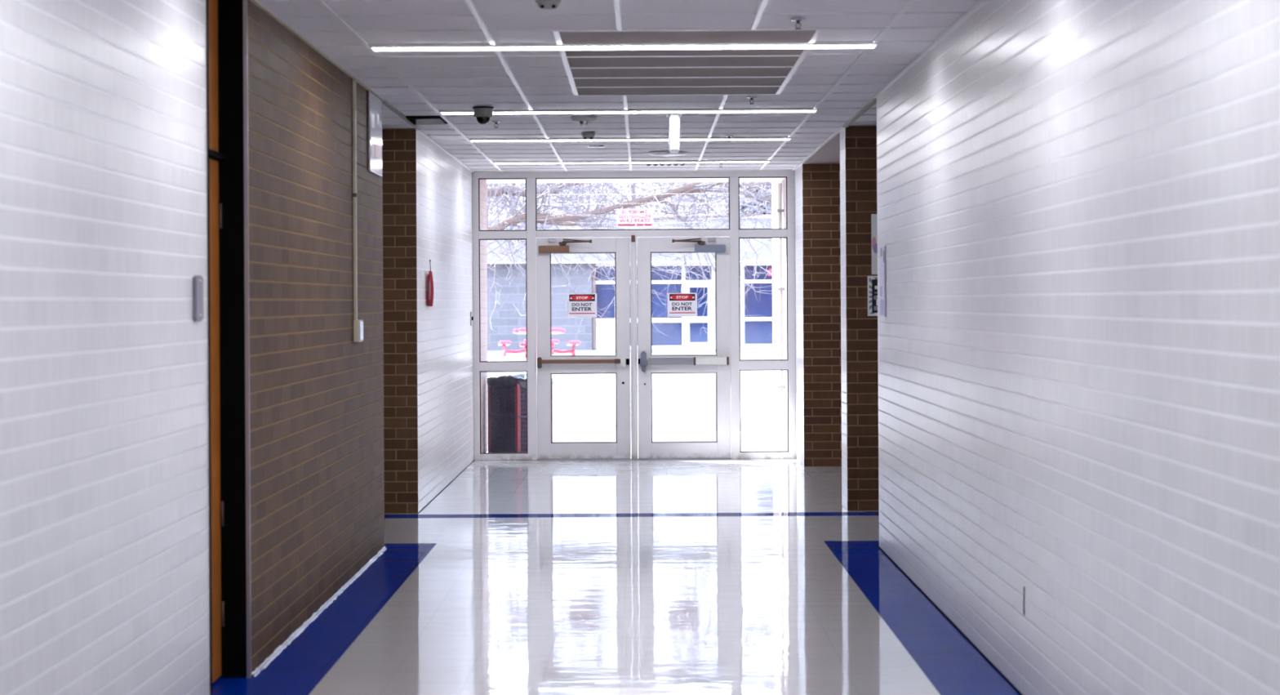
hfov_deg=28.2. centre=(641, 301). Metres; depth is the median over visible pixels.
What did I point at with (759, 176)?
window
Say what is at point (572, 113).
ring
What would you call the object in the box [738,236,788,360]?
window
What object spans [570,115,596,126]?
sensor
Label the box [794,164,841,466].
wall
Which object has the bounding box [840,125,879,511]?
wall
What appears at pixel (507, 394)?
litter bin
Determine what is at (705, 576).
floor
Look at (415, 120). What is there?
ceiling vent
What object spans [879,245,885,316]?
notice
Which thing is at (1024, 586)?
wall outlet
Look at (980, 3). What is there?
trim
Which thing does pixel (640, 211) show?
decal
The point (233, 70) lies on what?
trim
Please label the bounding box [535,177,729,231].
window
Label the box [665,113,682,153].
pendant light
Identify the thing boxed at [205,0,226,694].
trim
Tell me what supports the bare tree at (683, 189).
on the ground
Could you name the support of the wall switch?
attached to the wall at (428, 193)
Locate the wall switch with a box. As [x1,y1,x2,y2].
[470,311,473,325]
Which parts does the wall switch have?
plate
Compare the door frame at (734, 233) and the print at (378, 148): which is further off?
the door frame at (734, 233)
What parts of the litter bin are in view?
corner post, panel, corner post, corner post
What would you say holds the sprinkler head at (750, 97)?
attached to the ceiling
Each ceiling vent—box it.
[405,115,448,124]
[559,30,816,95]
[645,163,686,165]
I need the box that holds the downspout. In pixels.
[775,182,785,446]
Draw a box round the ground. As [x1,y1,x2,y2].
[486,348,787,457]
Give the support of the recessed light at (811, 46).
in the ceiling
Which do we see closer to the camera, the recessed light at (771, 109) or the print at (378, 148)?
the print at (378, 148)
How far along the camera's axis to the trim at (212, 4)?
10.08 m
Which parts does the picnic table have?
bench frame, bench frame, bench frame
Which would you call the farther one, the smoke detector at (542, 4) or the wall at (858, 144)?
the wall at (858, 144)
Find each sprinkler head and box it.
[491,120,501,128]
[746,96,757,104]
[790,17,805,29]
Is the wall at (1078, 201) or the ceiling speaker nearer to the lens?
the wall at (1078, 201)
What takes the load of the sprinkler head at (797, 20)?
attached to the ceiling
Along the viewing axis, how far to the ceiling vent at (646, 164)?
22.73 m
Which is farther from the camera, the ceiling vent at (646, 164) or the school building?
the school building
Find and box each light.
[370,42,877,51]
[440,107,817,114]
[470,136,791,142]
[493,160,770,164]
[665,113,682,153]
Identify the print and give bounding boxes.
[371,113,381,159]
[871,237,877,253]
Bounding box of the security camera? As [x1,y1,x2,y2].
[472,106,493,124]
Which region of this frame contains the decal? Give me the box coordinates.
[617,210,652,226]
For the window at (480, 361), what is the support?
in the wall at (483, 257)
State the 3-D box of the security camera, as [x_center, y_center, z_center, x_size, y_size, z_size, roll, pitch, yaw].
[-1.003,-1.171,16.100,0.135,0.110,0.135,0,0,0]
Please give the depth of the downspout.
25.98 m
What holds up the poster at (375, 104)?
attached to the wall at (104, 587)
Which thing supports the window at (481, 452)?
in the wall at (483, 257)
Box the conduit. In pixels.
[352,79,363,342]
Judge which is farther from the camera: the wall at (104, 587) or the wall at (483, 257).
the wall at (483, 257)
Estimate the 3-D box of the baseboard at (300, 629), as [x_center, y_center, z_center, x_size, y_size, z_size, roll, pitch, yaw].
[-0.076,1.492,8.055,3.029,0.018,32.110,0,0,0]
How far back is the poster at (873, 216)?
18.11 m
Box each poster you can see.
[368,91,382,176]
[867,275,877,315]
[871,213,877,274]
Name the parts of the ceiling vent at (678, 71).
panel, cross rail, panel, cross rail, panel, cross rail, panel, cross rail, panel, cross rail, panel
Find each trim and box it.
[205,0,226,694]
[208,0,218,151]
[212,0,251,677]
[249,0,989,172]
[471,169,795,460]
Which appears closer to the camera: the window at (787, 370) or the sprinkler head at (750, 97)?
the sprinkler head at (750, 97)
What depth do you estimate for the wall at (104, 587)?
8.28 m
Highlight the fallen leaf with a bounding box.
[676,431,692,433]
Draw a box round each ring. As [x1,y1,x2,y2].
[572,113,591,115]
[587,145,604,147]
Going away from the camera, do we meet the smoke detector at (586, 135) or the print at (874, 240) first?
the print at (874, 240)
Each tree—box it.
[486,182,618,216]
[486,182,772,359]
[487,182,524,216]
[553,182,724,215]
[642,182,747,214]
[727,182,771,214]
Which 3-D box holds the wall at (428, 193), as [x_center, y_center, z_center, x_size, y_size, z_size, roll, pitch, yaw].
[-1.750,0.019,21.165,0.300,2.982,6.090,0,0,0]
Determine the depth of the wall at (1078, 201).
8.11 m
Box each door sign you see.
[567,293,596,317]
[667,293,697,316]
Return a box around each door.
[208,157,224,682]
[536,237,631,458]
[636,236,731,457]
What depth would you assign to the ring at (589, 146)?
20.13 m
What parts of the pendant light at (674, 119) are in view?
plate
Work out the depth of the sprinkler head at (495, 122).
17.35 m
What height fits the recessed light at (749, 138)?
0.020 m
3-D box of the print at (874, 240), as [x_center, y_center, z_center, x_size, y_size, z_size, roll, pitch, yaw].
[1.780,-0.400,18.109,0.291,0.364,0.001,0,0,0]
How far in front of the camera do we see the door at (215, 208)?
10.08 m
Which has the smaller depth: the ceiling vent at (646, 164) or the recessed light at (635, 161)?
the recessed light at (635, 161)
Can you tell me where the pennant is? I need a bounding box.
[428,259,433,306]
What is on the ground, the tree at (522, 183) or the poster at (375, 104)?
the tree at (522, 183)
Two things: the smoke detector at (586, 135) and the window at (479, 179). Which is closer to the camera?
the smoke detector at (586, 135)
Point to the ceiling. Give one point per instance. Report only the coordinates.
(837, 82)
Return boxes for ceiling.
[255,0,979,183]
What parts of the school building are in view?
panel, door, door glass, door glass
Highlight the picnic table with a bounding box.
[497,327,580,357]
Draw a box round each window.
[478,177,526,231]
[479,238,527,362]
[480,370,528,453]
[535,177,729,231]
[738,176,787,229]
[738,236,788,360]
[739,368,788,452]
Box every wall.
[0,0,384,694]
[382,128,473,513]
[474,171,488,452]
[771,177,787,449]
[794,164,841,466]
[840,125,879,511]
[876,0,1279,694]
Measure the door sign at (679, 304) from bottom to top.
0.226 m
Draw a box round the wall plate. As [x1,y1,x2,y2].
[192,275,203,321]
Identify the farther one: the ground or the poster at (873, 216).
the ground
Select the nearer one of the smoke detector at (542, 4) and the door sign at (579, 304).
the smoke detector at (542, 4)
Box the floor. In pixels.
[212,457,1019,694]
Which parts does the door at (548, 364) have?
closer arm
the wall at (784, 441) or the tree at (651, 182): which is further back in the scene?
the tree at (651, 182)
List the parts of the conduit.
plate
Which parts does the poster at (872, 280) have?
dark panel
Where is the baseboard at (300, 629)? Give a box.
[251,460,1022,694]
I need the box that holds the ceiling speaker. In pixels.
[648,151,686,156]
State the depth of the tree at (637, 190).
115.81 m
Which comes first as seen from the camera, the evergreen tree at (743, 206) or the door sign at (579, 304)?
the door sign at (579, 304)
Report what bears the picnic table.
on the ground
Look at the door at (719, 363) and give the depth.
24.13 m
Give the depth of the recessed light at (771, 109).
16.40 m
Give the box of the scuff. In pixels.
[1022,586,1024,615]
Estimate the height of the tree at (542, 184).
11.094 m
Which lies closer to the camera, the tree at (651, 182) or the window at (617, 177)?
the window at (617, 177)
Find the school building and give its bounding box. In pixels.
[486,214,772,350]
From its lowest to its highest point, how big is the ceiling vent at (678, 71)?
0.010 m
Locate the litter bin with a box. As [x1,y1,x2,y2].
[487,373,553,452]
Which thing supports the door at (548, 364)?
in the wall at (483, 257)
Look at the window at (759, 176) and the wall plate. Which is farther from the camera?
the window at (759, 176)
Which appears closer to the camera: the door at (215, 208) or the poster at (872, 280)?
the door at (215, 208)
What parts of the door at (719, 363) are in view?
closer arm, plate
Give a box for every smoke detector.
[535,0,561,9]
[581,132,595,139]
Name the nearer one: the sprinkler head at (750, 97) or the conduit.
the conduit

